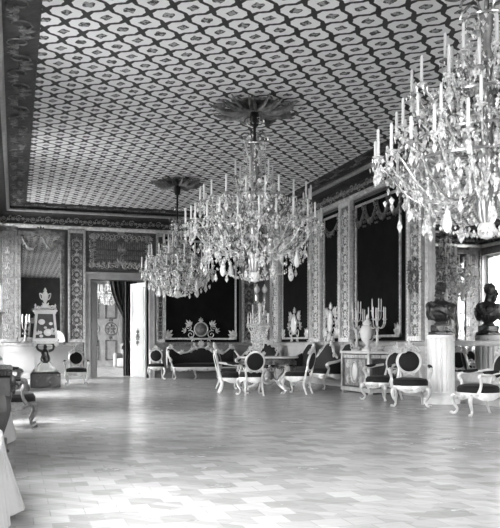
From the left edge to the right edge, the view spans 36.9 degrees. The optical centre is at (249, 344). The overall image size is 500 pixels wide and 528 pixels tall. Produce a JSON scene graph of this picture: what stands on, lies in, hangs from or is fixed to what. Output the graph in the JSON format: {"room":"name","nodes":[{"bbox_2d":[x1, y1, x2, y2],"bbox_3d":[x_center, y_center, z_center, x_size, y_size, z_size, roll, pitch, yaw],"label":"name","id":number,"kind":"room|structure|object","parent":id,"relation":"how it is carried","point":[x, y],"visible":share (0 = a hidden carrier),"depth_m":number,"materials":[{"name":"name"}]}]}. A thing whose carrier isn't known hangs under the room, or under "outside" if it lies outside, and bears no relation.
{"room":"historic interior","nodes":[
{"label":"historic interior","id":0,"kind":"room"},
{"bbox_2d":[90,280,146,342],"bbox_3d":[-7.821,-1.450,37.162,8.500,5.000,0.400,0,0,-17],"label":"wall","id":1,"kind":"structure","parent":0,"point":[97,282],"depth_m":37.18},
{"bbox_2d":[97,284,121,365],"bbox_3d":[-7.298,-0.975,37.032,1.920,4.050,0.160,0,0,-17],"label":"door","id":2,"kind":"structure","parent":1,"relation":"in","point":[109,317],"depth_m":37.09,"materials":[{"name":"wood"}]},
{"bbox_2d":[110,281,136,348],"bbox_3d":[-4.288,-1.125,25.484,0.983,2.550,0.226,0,0,-17],"label":"curtain","id":3,"kind":"object","parent":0,"point":[116,286],"visible":0.13,"depth_m":25.43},
{"bbox_2d":[18,228,264,377],"bbox_3d":[-3.801,-1.575,23.750,8.850,5.250,0.400,0,0,-17],"label":"wall","id":4,"kind":"structure","parent":0,"point":[260,283],"depth_m":23.78,"materials":[{"name":"paint"}]},
{"bbox_2d":[0,226,17,341],"bbox_3d":[-7.228,-1.788,22.396,0.570,3.484,0.135,0,0,-17],"label":"trim","id":5,"kind":"structure","parent":4,"relation":"attached to","point":[8,244],"depth_m":22.40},
{"bbox_2d":[1,0,41,205],"bbox_3d":[-3.399,-4.125,10.462,0.870,0.150,25.222,0,0,-17],"label":"trim","id":6,"kind":"structure","parent":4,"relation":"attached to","point":[21,19],"depth_m":11.78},
{"bbox_2d":[16,226,64,340],"bbox_3d":[-6.327,-1.877,22.665,1.400,3.533,0.120,0,0,-17],"label":"wall mirror","id":7,"kind":"object","parent":4,"relation":"attached to","point":[40,255],"visible":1,"depth_m":22.67,"materials":[{"name":"mirror"}]},
{"bbox_2d":[17,343,64,344],"bbox_3d":[-6.279,-0.040,22.544,1.400,0.060,0.420,0,0,-17],"label":"trim","id":8,"kind":"structure","parent":4,"relation":"attached to","point":[17,343],"depth_m":22.25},
{"bbox_2d":[20,314,30,342],"bbox_3d":[-6.683,-0.498,22.305,0.289,0.856,0.292,0,0,23],"label":"candelabrum","id":9,"kind":"object","parent":8,"relation":"on","point":[25,334],"visible":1,"depth_m":22.27,"materials":[{"name":"grey metal"}]},
{"bbox_2d":[57,330,64,342],"bbox_3d":[-5.821,-0.257,22.656,0.480,0.373,0.120,0,0,-17],"label":"shell dish","id":10,"kind":"object","parent":8,"relation":"on","point":[60,334],"visible":0.48,"depth_m":22.66,"materials":[{"name":"white ceramic"}]},
{"bbox_2d":[0,346,82,373],"bbox_3d":[-6.358,0.520,22.713,2.550,1.060,0.050,0,0,-17],"label":"trim","id":11,"kind":"structure","parent":4,"relation":"attached to","point":[26,358],"depth_m":22.63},
{"bbox_2d":[0,342,82,345],"bbox_3d":[-6.351,-0.030,22.689,2.550,0.100,0.100,0,0,-17],"label":"trim","id":12,"kind":"structure","parent":4,"relation":"attached to","point":[1,343],"depth_m":22.67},
{"bbox_2d":[12,373,82,379],"bbox_3d":[-6.357,0.960,22.708,2.550,0.180,0.060,0,0,-17],"label":"baseboard","id":13,"kind":"structure","parent":4,"relation":"attached to","point":[27,376],"depth_m":22.89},
{"bbox_2d":[68,229,85,341],"bbox_3d":[-5.310,-1.796,22.997,0.530,3.468,0.135,0,0,-17],"label":"trim","id":14,"kind":"structure","parent":4,"relation":"attached to","point":[76,238],"depth_m":22.99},
{"bbox_2d":[8,208,215,220],"bbox_3d":[-3.491,-4.008,23.428,8.450,0.085,0.400,0,0,-17],"label":"trim","id":15,"kind":"structure","parent":4,"relation":"attached to","point":[10,209],"depth_m":22.86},
{"bbox_2d":[84,272,154,378],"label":"door","id":16,"kind":"structure","parent":4,"relation":"in","point":[139,329],"depth_m":24.10,"materials":[{"name":"white wood"}]},
{"bbox_2d":[86,226,153,271],"bbox_3d":[-4.039,-3.017,23.422,2.100,1.413,0.085,0,0,-17],"label":"trim","id":17,"kind":"structure","parent":4,"relation":"attached to","point":[105,250],"depth_m":23.37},
{"bbox_2d":[97,241,143,259],"bbox_3d":[-4.032,-2.950,23.400,1.476,0.550,0.030,0,0,-17],"label":"wall panel","id":18,"kind":"object","parent":4,"relation":"attached to","point":[106,250],"depth_m":23.40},
{"bbox_2d":[0,223,245,236],"bbox_3d":[-3.528,-3.590,23.547,8.450,0.120,0.150,0,0,-17],"label":"trim","id":19,"kind":"structure","parent":4,"relation":"attached to","point":[19,225],"depth_m":23.07,"materials":[{"name":"wood"}]},
{"bbox_2d":[9,202,243,218],"bbox_3d":[-3.447,-4.125,23.290,8.468,0.150,0.690,0,0,-17],"label":"trim","id":20,"kind":"structure","parent":4,"relation":"attached to","point":[28,205],"depth_m":22.84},
{"bbox_2d":[0,211,263,233],"bbox_3d":[-3.485,-3.820,23.462,8.484,0.340,0.340,0,0,-17],"label":"trim","id":21,"kind":"structure","parent":4,"relation":"attached to","point":[7,216],"depth_m":23.08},
{"bbox_2d":[156,233,164,341],"bbox_3d":[-2.838,-1.805,23.771,0.270,3.450,0.135,0,0,-17],"label":"trim","id":22,"kind":"structure","parent":4,"relation":"attached to","point":[160,301],"depth_m":23.75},
{"bbox_2d":[156,372,217,377],"bbox_3d":[-1.247,0.960,24.310,3.640,0.180,0.060,0,0,-17],"label":"baseboard","id":23,"kind":"structure","parent":4,"relation":"attached to","point":[158,374],"depth_m":24.04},
{"bbox_2d":[162,237,238,341],"bbox_3d":[-1.580,-1.775,24.169,2.580,3.350,0.130,0,0,-17],"label":"wall panel","id":24,"kind":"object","parent":4,"relation":"attached to","point":[211,316],"depth_m":24.26,"materials":[{"name":"fabric"}]},
{"bbox_2d":[156,346,251,371],"bbox_3d":[-1.248,0.520,24.314,3.640,1.060,0.050,0,0,-17],"label":"trim","id":25,"kind":"structure","parent":4,"relation":"attached to","point":[240,350],"depth_m":24.06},
{"bbox_2d":[156,342,252,345],"bbox_3d":[-1.241,-0.030,24.291,3.640,0.100,0.100,0,0,-17],"label":"trim","id":26,"kind":"structure","parent":4,"relation":"attached to","point":[157,343],"depth_m":24.08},
{"bbox_2d":[242,237,255,342],"bbox_3d":[-0.033,-1.805,24.651,0.470,3.450,0.135,0,0,-17],"label":"trim","id":27,"kind":"structure","parent":4,"relation":"attached to","point":[248,293],"depth_m":24.63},
{"bbox_2d":[7,366,499,527],"bbox_3d":[-1.876,1.150,18.275,9.250,0.200,40.000,0,0,-17],"label":"floor","id":28,"kind":"structure","parent":0,"point":[114,450],"depth_m":7.06,"materials":[{"name":"wood"}]},
{"bbox_2d":[0,365,15,452],"bbox_3d":[-2.307,0.620,6.508,0.530,0.860,1.525,0,0,-17],"label":"console table","id":29,"kind":"object","parent":28,"relation":"on","point":[7,380],"visible":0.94,"depth_m":5.87,"materials":[{"name":"black stone"}]},
{"bbox_2d":[0,283,4,360],"bbox_3d":[-2.455,-0.194,6.933,0.363,0.768,0.369,0,0,-17],"label":"candelabrum","id":30,"kind":"object","parent":29,"relation":"on","point":[1,312],"visible":1,"depth_m":6.97,"materials":[{"name":"grey metal"}]},
{"bbox_2d":[0,283,1,309],"bbox_3d":[-2.322,-0.449,6.975,0.025,0.258,0.025,0,0,5],"label":"candle","id":31,"kind":"object","parent":30,"relation":"on","point":[0,283],"depth_m":6.97,"materials":[{"name":"white wax"}]},
{"bbox_2d":[3,412,15,443],"bbox_3d":[-2.798,0.792,8.115,0.514,0.524,0.878,0,0,-17],"label":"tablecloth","id":32,"kind":"object","parent":28,"relation":"on","point":[9,433],"visible":0.42,"depth_m":7.95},
{"bbox_2d":[0,430,24,527],"bbox_3d":[-1.648,0.801,4.493,0.581,0.504,1.681,0,0,-17],"label":"tablecloth","id":33,"kind":"object","parent":28,"relation":"on","point":[11,501],"visible":1,"depth_m":4.49,"materials":[{"name":"fabric"}]},
{"bbox_2d":[13,367,29,391],"bbox_3d":[-4.465,0.526,13.906,0.739,1.080,0.697,0,0,-12],"label":"armchair","id":34,"kind":"object","parent":28,"relation":"on","point":[18,370],"visible":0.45,"depth_m":13.69,"materials":[{"name":"wood"}]},
{"bbox_2d":[11,376,37,427],"bbox_3d":[-3.119,0.526,9.711,0.739,1.080,0.697,0,0,-17],"label":"armchair","id":35,"kind":"object","parent":28,"relation":"on","point":[22,399],"visible":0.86,"depth_m":9.51,"materials":[{"name":"wood"}]},
{"bbox_2d":[30,288,60,387],"bbox_3d":[-5.114,-0.190,18.728,0.720,2.480,0.620,0,0,-17],"label":"clock","id":36,"kind":"object","parent":28,"relation":"on","point":[45,374],"visible":1,"depth_m":18.55,"materials":[{"name":"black stone"}]},
{"bbox_2d":[63,345,89,384],"bbox_3d":[-4.696,0.526,20.276,0.697,1.080,0.739,0,0,-15],"label":"armchair","id":37,"kind":"object","parent":28,"relation":"on","point":[76,358],"visible":1,"depth_m":20.44,"materials":[{"name":"wood"}]},
{"bbox_2d":[113,343,122,366],"bbox_3d":[-5.664,0.475,34.511,1.020,1.090,0.860,0,0,14],"label":"armchair","id":38,"kind":"object","parent":28,"relation":"on","point":[117,357],"visible":0.4,"depth_m":34.19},
{"bbox_2d":[123,281,135,375],"bbox_3d":[-4.030,-0.685,25.099,0.420,3.430,0.112,0,0,-17],"label":"curtain","id":39,"kind":"object","parent":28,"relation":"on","point":[126,284],"visible":0.62,"depth_m":25.07,"materials":[{"name":"fabric"}]},
{"bbox_2d":[147,345,165,378],"bbox_3d":[-2.901,0.521,23.191,0.580,1.091,0.680,0,0,-9],"label":"chair","id":40,"kind":"object","parent":28,"relation":"on","point":[155,355],"visible":1,"depth_m":23.38,"materials":[{"name":"wood"}]},
{"bbox_2d":[166,340,238,378],"bbox_3d":[-1.441,0.443,23.524,2.356,1.246,0.890,0,0,-17],"label":"sofa","id":41,"kind":"object","parent":28,"relation":"on","point":[200,358],"visible":0.7,"depth_m":23.61,"materials":[{"name":"fabric"}]},
{"bbox_2d":[213,344,241,388],"bbox_3d":[-0.540,0.521,18.146,0.680,1.091,0.580,0,0,17],"label":"chair","id":42,"kind":"object","parent":28,"relation":"on","point":[218,350],"visible":0.31,"depth_m":18.02,"materials":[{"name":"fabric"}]},
{"bbox_2d":[213,342,248,393],"bbox_3d":[-0.423,0.498,16.384,0.778,1.137,0.734,0,0,-6],"label":"armchair","id":43,"kind":"object","parent":28,"relation":"on","point":[231,376],"visible":0.78,"depth_m":16.14,"materials":[{"name":"wood"}]},
{"bbox_2d":[236,344,265,395],"bbox_3d":[0.044,0.521,15.631,0.580,1.091,0.680,0,0,-13],"label":"chair","id":44,"kind":"object","parent":28,"relation":"on","point":[255,360],"visible":1,"depth_m":15.40,"materials":[{"name":"wood"}]},
{"bbox_2d":[235,338,279,378],"bbox_3d":[0.251,0.374,22.535,1.229,1.384,0.914,0,0,28],"label":"sofa","id":45,"kind":"object","parent":28,"relation":"on","point":[269,348],"visible":0.34,"depth_m":22.65,"materials":[{"name":"fabric"}]},
{"bbox_2d":[253,284,269,377],"bbox_3d":[0.361,-0.445,23.857,0.608,2.990,0.586,0,0,-17],"label":"torchere","id":46,"kind":"object","parent":28,"relation":"on","point":[264,288],"visible":0.34,"depth_m":23.80,"materials":[{"name":"white wood"}]},
{"bbox_2d":[237,356,297,390],"bbox_3d":[0.414,0.667,17.473,1.436,0.803,1.436,0,0,-40],"label":"round table","id":47,"kind":"object","parent":28,"relation":"on","point":[284,361],"visible":0.7,"depth_m":17.11,"materials":[{"name":"white painted wood"},{"name":"dark stone top"}]},
{"bbox_2d":[246,304,270,355],"bbox_3d":[0.213,-0.347,17.486,0.579,1.224,0.576,0,0,-17],"label":"candelabrum","id":48,"kind":"object","parent":47,"relation":"on","point":[258,321],"visible":0.94,"depth_m":17.42,"materials":[{"name":"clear glass"}]},
{"bbox_2d":[281,344,315,394],"bbox_3d":[1.063,0.521,16.124,0.680,1.091,0.580,0,0,24],"label":"chair","id":49,"kind":"object","parent":28,"relation":"on","point":[292,376],"visible":0.99,"depth_m":15.95,"materials":[{"name":"wood"}]},
{"bbox_2d":[284,333,354,389],"bbox_3d":[1.650,0.374,19.013,0.914,1.384,3.238,0,0,-17],"label":"sofa","id":50,"kind":"object","parent":28,"relation":"on","point":[327,364],"visible":0.62,"depth_m":18.79,"materials":[{"name":"fabric"}]},
{"bbox_2d":[340,351,395,394],"bbox_3d":[2.597,0.590,16.585,0.685,0.920,1.500,0,0,-17],"label":"base cabinet","id":51,"kind":"object","parent":28,"relation":"on","point":[352,362],"visible":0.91,"depth_m":16.24,"materials":[{"name":"wood"}]},
{"bbox_2d":[348,301,364,350],"bbox_3d":[2.451,-0.439,17.053,0.428,1.138,0.445,0,0,-17],"label":"candelabrum","id":52,"kind":"object","parent":51,"relation":"on","point":[356,348],"visible":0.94,"depth_m":17.02,"materials":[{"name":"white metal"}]},
{"bbox_2d":[360,314,374,350],"bbox_3d":[2.589,-0.275,16.552,0.339,0.810,0.491,0,0,15],"label":"urn","id":53,"kind":"object","parent":51,"relation":"on","point":[366,333],"visible":0.87,"depth_m":16.45,"materials":[{"name":"white ceramic"}]},
{"bbox_2d":[367,298,386,350],"bbox_3d":[2.743,-0.439,16.055,0.428,1.138,0.445,0,0,-17],"label":"candelabrum","id":54,"kind":"object","parent":51,"relation":"on","point":[377,347],"visible":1,"depth_m":16.03,"materials":[{"name":"grey metal"}]},
{"bbox_2d":[359,342,402,400],"bbox_3d":[2.582,0.498,14.403,0.778,1.137,0.734,0,0,-40],"label":"armchair","id":55,"kind":"object","parent":28,"relation":"on","point":[374,381],"visible":0.67,"depth_m":14.38,"materials":[{"name":"wood"}]},
{"bbox_2d":[388,339,432,406],"bbox_3d":[2.777,0.476,13.028,0.763,1.183,0.809,0,0,9],"label":"armchair","id":56,"kind":"object","parent":28,"relation":"on","point":[408,361],"visible":1,"depth_m":13.15,"materials":[{"name":"wood"}]},
{"bbox_2d":[423,335,459,404],"bbox_3d":[3.446,0.435,13.550,0.690,1.230,0.690,0,0,-17],"label":"pedestal","id":57,"kind":"object","parent":28,"relation":"on","point":[440,348],"visible":0.8,"depth_m":13.34,"materials":[{"name":"stone"}]},
{"bbox_2d":[425,282,455,334],"bbox_3d":[3.444,-0.661,13.540,0.544,0.962,0.421,0,0,10],"label":"bust","id":58,"kind":"object","parent":57,"relation":"on","point":[440,311],"visible":1,"depth_m":13.42,"materials":[{"name":"black metal"}]},
{"bbox_2d":[450,348,499,416],"bbox_3d":[3.484,0.498,11.271,0.778,1.137,0.734,0,0,-10],"label":"armchair","id":59,"kind":"object","parent":28,"relation":"on","point":[481,391],"visible":1,"depth_m":11.06,"materials":[{"name":"wood"}]},
{"bbox_2d":[26,0,499,213],"bbox_3d":[0.217,-4.300,11.596,9.250,0.200,26.000,0,0,-17],"label":"ceiling","id":60,"kind":"structure","parent":0,"point":[124,90],"depth_m":12.14,"materials":[{"name":"paint"}]},
{"bbox_2d":[139,185,214,298],"bbox_3d":[-1.849,-2.685,19.129,1.962,2.990,1.923,0,0,-17],"label":"chandelier","id":61,"kind":"object","parent":60,"relation":"hanging from","point":[194,278],"visible":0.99,"depth_m":18.91,"materials":[{"name":"glass"}]},
{"bbox_2d":[151,177,202,191],"bbox_3d":[-1.853,-4.092,19.121,1.268,0.216,1.268,0,0,5],"label":"trim","id":62,"kind":"structure","parent":60,"relation":"attached to","point":[167,183],"depth_m":18.89,"materials":[{"name":"grey"}]},
{"bbox_2d":[182,111,324,283],"bbox_3d":[0.102,-2.635,13.118,2.512,3.090,2.451,0,0,-17],"label":"chandelier","id":63,"kind":"object","parent":60,"relation":"hanging from","point":[255,197],"visible":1,"depth_m":12.85,"materials":[{"name":"glass"}]},
{"bbox_2d":[184,207,185,222],"bbox_3d":[-1.123,-2.251,13.048,0.035,0.288,0.035,0,0,-40],"label":"candle","id":64,"kind":"object","parent":63,"relation":"on","point":[185,207],"depth_m":13.04,"materials":[{"name":"white wax"}]},
{"bbox_2d":[210,179,212,193],"bbox_3d":[-0.638,-2.625,12.446,0.035,0.268,0.035,0,0,5],"label":"candle","id":65,"kind":"object","parent":63,"relation":"on","point":[211,190],"depth_m":12.44,"materials":[{"name":"white wax"}]},
{"bbox_2d":[218,196,220,211],"bbox_3d":[-0.490,-2.258,12.070,0.035,0.268,0.035,0,0,5],"label":"candle","id":66,"kind":"object","parent":63,"relation":"on","point":[219,200],"depth_m":12.06,"materials":[{"name":"white wax"}]},
{"bbox_2d":[225,174,226,190],"bbox_3d":[-0.388,-2.656,12.254,0.035,0.308,0.035,0,0,5],"label":"candle","id":67,"kind":"object","parent":63,"relation":"on","point":[225,174],"depth_m":12.24,"materials":[{"name":"white wax"}]},
{"bbox_2d":[237,197,238,212],"bbox_3d":[-0.194,-2.242,12.008,0.035,0.288,0.035,0,0,5],"label":"candle","id":68,"kind":"object","parent":63,"relation":"on","point":[237,197],"depth_m":12.00,"materials":[{"name":"white wax"}]},
{"bbox_2d":[249,156,250,171],"bbox_3d":[0.005,-3.084,12.801,0.035,0.308,0.035,0,0,-40],"label":"candle","id":69,"kind":"object","parent":63,"relation":"on","point":[250,156],"depth_m":12.79,"materials":[{"name":"white wax"}]},
{"bbox_2d":[258,195,259,211],"bbox_3d":[0.146,-2.255,11.945,0.035,0.308,0.035,0,0,-40],"label":"candle","id":70,"kind":"object","parent":63,"relation":"on","point":[258,195],"depth_m":11.93,"materials":[{"name":"white wax"}]},
{"bbox_2d":[264,175,265,190],"bbox_3d":[0.250,-2.633,12.188,0.035,0.288,0.035,0,0,-40],"label":"candle","id":71,"kind":"object","parent":63,"relation":"on","point":[265,175],"depth_m":12.18,"materials":[{"name":"white wax"}]},
{"bbox_2d":[278,175,279,190],"bbox_3d":[0.472,-2.648,12.249,0.035,0.308,0.035,0,0,-40],"label":"candle","id":72,"kind":"object","parent":63,"relation":"on","point":[278,175],"depth_m":12.24,"materials":[{"name":"white wax"}]},
{"bbox_2d":[293,178,294,194],"bbox_3d":[0.723,-2.623,12.446,0.035,0.288,0.035,0,0,-40],"label":"candle","id":73,"kind":"object","parent":63,"relation":"on","point":[293,178],"depth_m":12.44,"materials":[{"name":"white wax"}]},
{"bbox_2d":[305,181,306,196],"bbox_3d":[0.947,-2.630,12.659,0.035,0.308,0.035,0,0,5],"label":"candle","id":74,"kind":"object","parent":63,"relation":"on","point":[305,181],"depth_m":12.65,"materials":[{"name":"white wax"}]},
{"bbox_2d":[307,199,308,214],"bbox_3d":[0.947,-2.261,12.288,0.035,0.308,0.035,0,0,5],"label":"candle","id":75,"kind":"object","parent":63,"relation":"on","point":[307,199],"depth_m":12.27,"materials":[{"name":"white wax"}]},
{"bbox_2d":[208,93,298,124],"bbox_3d":[0.079,-4.092,13.124,1.534,0.216,1.534,0,0,5],"label":"ceiling medallion","id":76,"kind":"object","parent":60,"relation":"attached to","point":[240,109],"depth_m":12.89,"materials":[{"name":"grey"}]},
{"bbox_2d":[369,0,499,243],"bbox_3d":[2.601,-2.665,8.205,2.502,3.030,2.540,0,0,-17],"label":"chandelier","id":77,"kind":"object","parent":60,"relation":"hanging from","point":[482,72],"visible":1,"depth_m":7.97,"materials":[{"name":"glass"}]},
{"bbox_2d":[374,140,376,162],"bbox_3d":[1.432,-2.201,8.563,0.035,0.288,0.035,0,0,-40],"label":"candle","id":78,"kind":"object","parent":77,"relation":"on","point":[375,142],"depth_m":8.55,"materials":[{"name":"white wax"}]},
{"bbox_2d":[377,129,379,153],"bbox_3d":[1.401,-2.224,8.193,0.035,0.308,0.035,0,0,-40],"label":"candle","id":79,"kind":"object","parent":77,"relation":"on","point":[378,131],"depth_m":8.18,"materials":[{"name":"white wax"}]},
{"bbox_2d":[390,121,392,146],"bbox_3d":[1.476,-2.191,7.830,0.035,0.288,0.035,0,0,-40],"label":"candle","id":80,"kind":"object","parent":77,"relation":"on","point":[391,124],"depth_m":7.82,"materials":[{"name":"white wax"}]},
{"bbox_2d":[395,110,397,131],"bbox_3d":[1.649,-2.507,8.437,0.035,0.268,0.035,0,0,5],"label":"candle","id":81,"kind":"object","parent":77,"relation":"on","point":[396,113],"depth_m":8.42,"materials":[{"name":"white wax"}]},
{"bbox_2d":[396,152,398,173],"bbox_3d":[1.794,-2.205,9.108,0.035,0.308,0.035,0,0,5],"label":"candle","id":82,"kind":"object","parent":77,"relation":"on","point":[397,163],"depth_m":9.09,"materials":[{"name":"white wax"}]},
{"bbox_2d":[401,98,404,122],"bbox_3d":[1.641,-2.513,8.039,0.035,0.308,0.035,0,0,5],"label":"candle","id":83,"kind":"object","parent":77,"relation":"on","point":[403,100],"depth_m":8.02,"materials":[{"name":"white wax"}]},
{"bbox_2d":[409,116,412,138],"bbox_3d":[1.618,-2.184,7.529,0.035,0.268,0.035,0,0,-40],"label":"candle","id":84,"kind":"object","parent":77,"relation":"on","point":[411,117],"depth_m":7.52,"materials":[{"name":"white wax"}]},
{"bbox_2d":[410,69,412,91],"bbox_3d":[1.793,-2.927,8.307,0.035,0.288,0.035,0,0,-40],"label":"candle","id":85,"kind":"object","parent":77,"relation":"on","point":[411,72],"depth_m":8.29,"materials":[{"name":"white wax"}]},
{"bbox_2d":[414,81,416,101],"bbox_3d":[1.908,-2.911,8.642,0.035,0.268,0.035,0,0,5],"label":"candle","id":86,"kind":"object","parent":77,"relation":"on","point":[415,83],"depth_m":8.63,"materials":[{"name":"white wax"}]},
{"bbox_2d":[416,93,419,115],"bbox_3d":[1.738,-2.488,7.761,0.035,0.268,0.035,0,0,5],"label":"candle","id":87,"kind":"object","parent":77,"relation":"on","point":[418,95],"depth_m":7.75,"materials":[{"name":"white wax"}]},
{"bbox_2d":[420,54,422,80],"bbox_3d":[1.819,-2.932,7.950,0.035,0.308,0.035,0,0,5],"label":"candle","id":88,"kind":"object","parent":77,"relation":"on","point":[421,57],"depth_m":7.93,"materials":[{"name":"white wax"}]},
{"bbox_2d":[433,102,435,129],"bbox_3d":[1.792,-2.217,7.284,0.035,0.288,0.035,0,0,5],"label":"candle","id":89,"kind":"object","parent":77,"relation":"on","point":[434,105],"depth_m":7.27,"materials":[{"name":"white wax"}]},
{"bbox_2d":[439,83,442,106],"bbox_3d":[1.914,-2.504,7.511,0.035,0.268,0.035,0,0,-40],"label":"candle","id":90,"kind":"object","parent":77,"relation":"on","point":[441,85],"depth_m":7.50,"materials":[{"name":"white wax"}]},
{"bbox_2d":[444,33,446,57],"bbox_3d":[2.139,-3.284,8.222,0.035,0.308,0.035,0,0,-40],"label":"candle","id":91,"kind":"object","parent":77,"relation":"on","point":[445,35],"depth_m":8.21,"materials":[{"name":"white wax"}]},
{"bbox_2d":[447,45,450,71],"bbox_3d":[2.022,-2.915,7.626,0.035,0.308,0.035,0,0,5],"label":"candle","id":92,"kind":"object","parent":77,"relation":"on","point":[448,47],"depth_m":7.61,"materials":[{"name":"white wax"}]},
{"bbox_2d":[451,46,453,69],"bbox_3d":[2.303,-3.268,8.549,0.035,0.308,0.035,0,0,-40],"label":"candle","id":93,"kind":"object","parent":77,"relation":"on","point":[452,49],"depth_m":8.54,"materials":[{"name":"white wax"}]},
{"bbox_2d":[462,20,464,47],"bbox_3d":[2.252,-3.270,7.912,0.035,0.308,0.035,0,0,-40],"label":"candle","id":94,"kind":"object","parent":77,"relation":"on","point":[463,23],"depth_m":7.90,"materials":[{"name":"white wax"}]},
{"bbox_2d":[466,97,469,125],"bbox_3d":[2.079,-2.223,7.144,0.035,0.308,0.035,0,0,-40],"label":"candle","id":95,"kind":"object","parent":77,"relation":"on","point":[468,98],"depth_m":7.13,"materials":[{"name":"white wax"}]},
{"bbox_2d":[477,37,480,64],"bbox_3d":[2.285,-2.932,7.474,0.035,0.308,0.035,0,0,-40],"label":"candle","id":96,"kind":"object","parent":77,"relation":"on","point":[479,38],"depth_m":7.46,"materials":[{"name":"white wax"}]},
{"bbox_2d":[479,74,482,99],"bbox_3d":[2.255,-2.515,7.317,0.035,0.288,0.035,0,0,5],"label":"candle","id":97,"kind":"object","parent":77,"relation":"on","point":[481,75],"depth_m":7.30,"materials":[{"name":"white wax"}]},
{"bbox_2d":[495,13,498,38],"bbox_3d":[2.548,-3.288,7.738,0.035,0.308,0.035,0,0,-40],"label":"candle","id":98,"kind":"object","parent":77,"relation":"on","point":[496,15],"depth_m":7.73,"materials":[{"name":"white wax"}]},
{"bbox_2d":[265,167,434,341],"bbox_3d":[4.380,-1.575,13.110,0.400,5.250,25.600,0,0,-17],"label":"wall","id":99,"kind":"structure","parent":0,"point":[267,282],"depth_m":18.34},
{"bbox_2d":[270,232,280,342],"bbox_3d":[0.787,-1.758,23.679,0.135,3.544,0.730,0,0,-17],"label":"trim","id":100,"kind":"structure","parent":99,"relation":"attached to","point":[275,289],"depth_m":23.56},
{"bbox_2d":[281,224,308,341],"bbox_3d":[1.301,-1.761,22.048,0.130,3.377,2.360,0,0,-17],"label":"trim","id":101,"kind":"structure","parent":99,"relation":"attached to","point":[295,293],"depth_m":21.91,"materials":[{"name":"fabric"}]},
{"bbox_2d":[309,214,322,341],"bbox_3d":[1.792,-1.758,20.473,0.135,3.544,0.730,0,0,-17],"label":"trim","id":102,"kind":"structure","parent":99,"relation":"attached to","point":[316,245],"depth_m":20.43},
{"bbox_2d":[322,210,337,341],"bbox_3d":[2.094,-1.761,19.519,0.130,3.377,1.160,0,0,-17],"label":"wall panel","id":103,"kind":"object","parent":99,"relation":"attached to","point":[330,233],"depth_m":19.54,"materials":[{"name":"fabric"}]},
{"bbox_2d":[338,200,352,341],"bbox_3d":[2.369,-1.773,18.631,0.135,3.514,0.650,0,0,-17],"label":"trim","id":104,"kind":"structure","parent":99,"relation":"attached to","point":[345,215],"depth_m":18.60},
{"bbox_2d":[352,186,404,340],"bbox_3d":[2.883,-1.775,17.063,0.094,3.350,2.420,0,0,-17],"label":"wall panel","id":105,"kind":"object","parent":99,"relation":"attached to","point":[379,247],"depth_m":16.83,"materials":[{"name":"fabric"}]},
{"bbox_2d":[262,103,499,232],"bbox_3d":[4.082,-3.820,12.823,0.340,0.340,25.236,0,0,-17],"label":"trim","id":106,"kind":"structure","parent":99,"relation":"attached to","point":[363,180],"depth_m":18.20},
{"bbox_2d":[262,129,499,235],"bbox_3d":[4.178,-3.590,12.837,0.150,0.120,25.200,0,0,-17],"label":"trim","id":107,"kind":"structure","parent":99,"relation":"attached to","point":[373,188],"depth_m":17.82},
{"bbox_2d":[265,86,499,212],"bbox_3d":[3.920,-4.125,12.756,0.690,0.150,25.222,0,0,-17],"label":"trim","id":108,"kind":"structure","parent":99,"relation":"attached to","point":[365,158],"depth_m":17.42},
{"bbox_2d":[267,96,499,217],"bbox_3d":[4.058,-4.008,12.799,0.400,0.085,25.200,0,0,-17],"label":"trim","id":109,"kind":"structure","parent":99,"relation":"attached to","point":[367,166],"depth_m":17.90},
{"bbox_2d":[270,346,499,390],"bbox_3d":[4.225,0.520,12.852,0.050,1.060,25.200,0,0,-17],"label":"trim","id":110,"kind":"structure","parent":99,"relation":"attached to","point":[284,350],"depth_m":19.00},
{"bbox_2d":[270,372,499,406],"bbox_3d":[4.220,0.960,12.850,0.060,0.180,25.200,0,0,-17],"label":"baseboard","id":111,"kind":"structure","parent":99,"relation":"attached to","point":[328,381],"depth_m":16.07,"materials":[{"name":"wood"}]},
{"bbox_2d":[274,340,499,345],"bbox_3d":[4.201,-0.030,12.844,0.100,0.100,25.200,0,0,-17],"label":"trim","id":112,"kind":"structure","parent":99,"relation":"attached to","point":[478,342],"depth_m":15.96,"materials":[{"name":"white wood"}]},
{"bbox_2d":[406,256,421,293],"bbox_3d":[3.354,-1.436,15.366,0.059,0.778,0.637,0,0,-17],"label":"trim","id":113,"kind":"structure","parent":99,"relation":"attached to","point":[409,264],"depth_m":15.35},
{"bbox_2d":[406,170,424,340],"bbox_3d":[3.389,-1.788,15.377,0.135,3.484,0.570,0,0,-17],"label":"trim","id":114,"kind":"structure","parent":99,"relation":"attached to","point":[415,241],"depth_m":15.34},
{"bbox_2d":[425,161,499,383],"bbox_3d":[4.262,-1.395,12.549,0.120,4.110,5.020,0,0,-17],"label":"mirror","id":115,"kind":"object","parent":99,"relation":"attached to","point":[470,270],"visible":0.58,"depth_m":13.63,"materials":[{"name":"mirror glass"},{"name":"carved gilded wood"}]},
{"bbox_3d":[-5.727,-4.050,30.482,8.500,0.200,13.600,0,0,-17],"label":"ceiling","id":116,"kind":"structure","parent":0,"visible":0},
{"bbox_2d":[97,281,114,304],"bbox_3d":[-5.589,-2.739,29.685,0.886,2.382,0.859,0,0,5],"label":"chandelier","id":117,"kind":"object","parent":116,"relation":"hanging from","point":[106,295],"visible":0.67,"depth_m":29.56,"materials":[{"name":"glass"}]},
{"bbox_3d":[-4.005,-1.575,10.272,0.400,5.250,25.200,0,0,-17],"label":"wall","id":118,"kind":"structure","parent":0,"visible":0},
{"bbox_2d":[0,111,6,212],"bbox_3d":[-3.657,-3.820,10.398,0.340,0.340,25.236,0,0,-17],"label":"trim","id":119,"kind":"structure","parent":118,"relation":"attached to","point":[3,208],"depth_m":17.95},
{"bbox_2d":[0,0,9,210],"bbox_3d":[-3.623,-4.008,10.392,0.400,0.085,25.200,0,0,-17],"label":"trim","id":120,"kind":"structure","parent":118,"relation":"attached to","point":[2,80],"depth_m":12.79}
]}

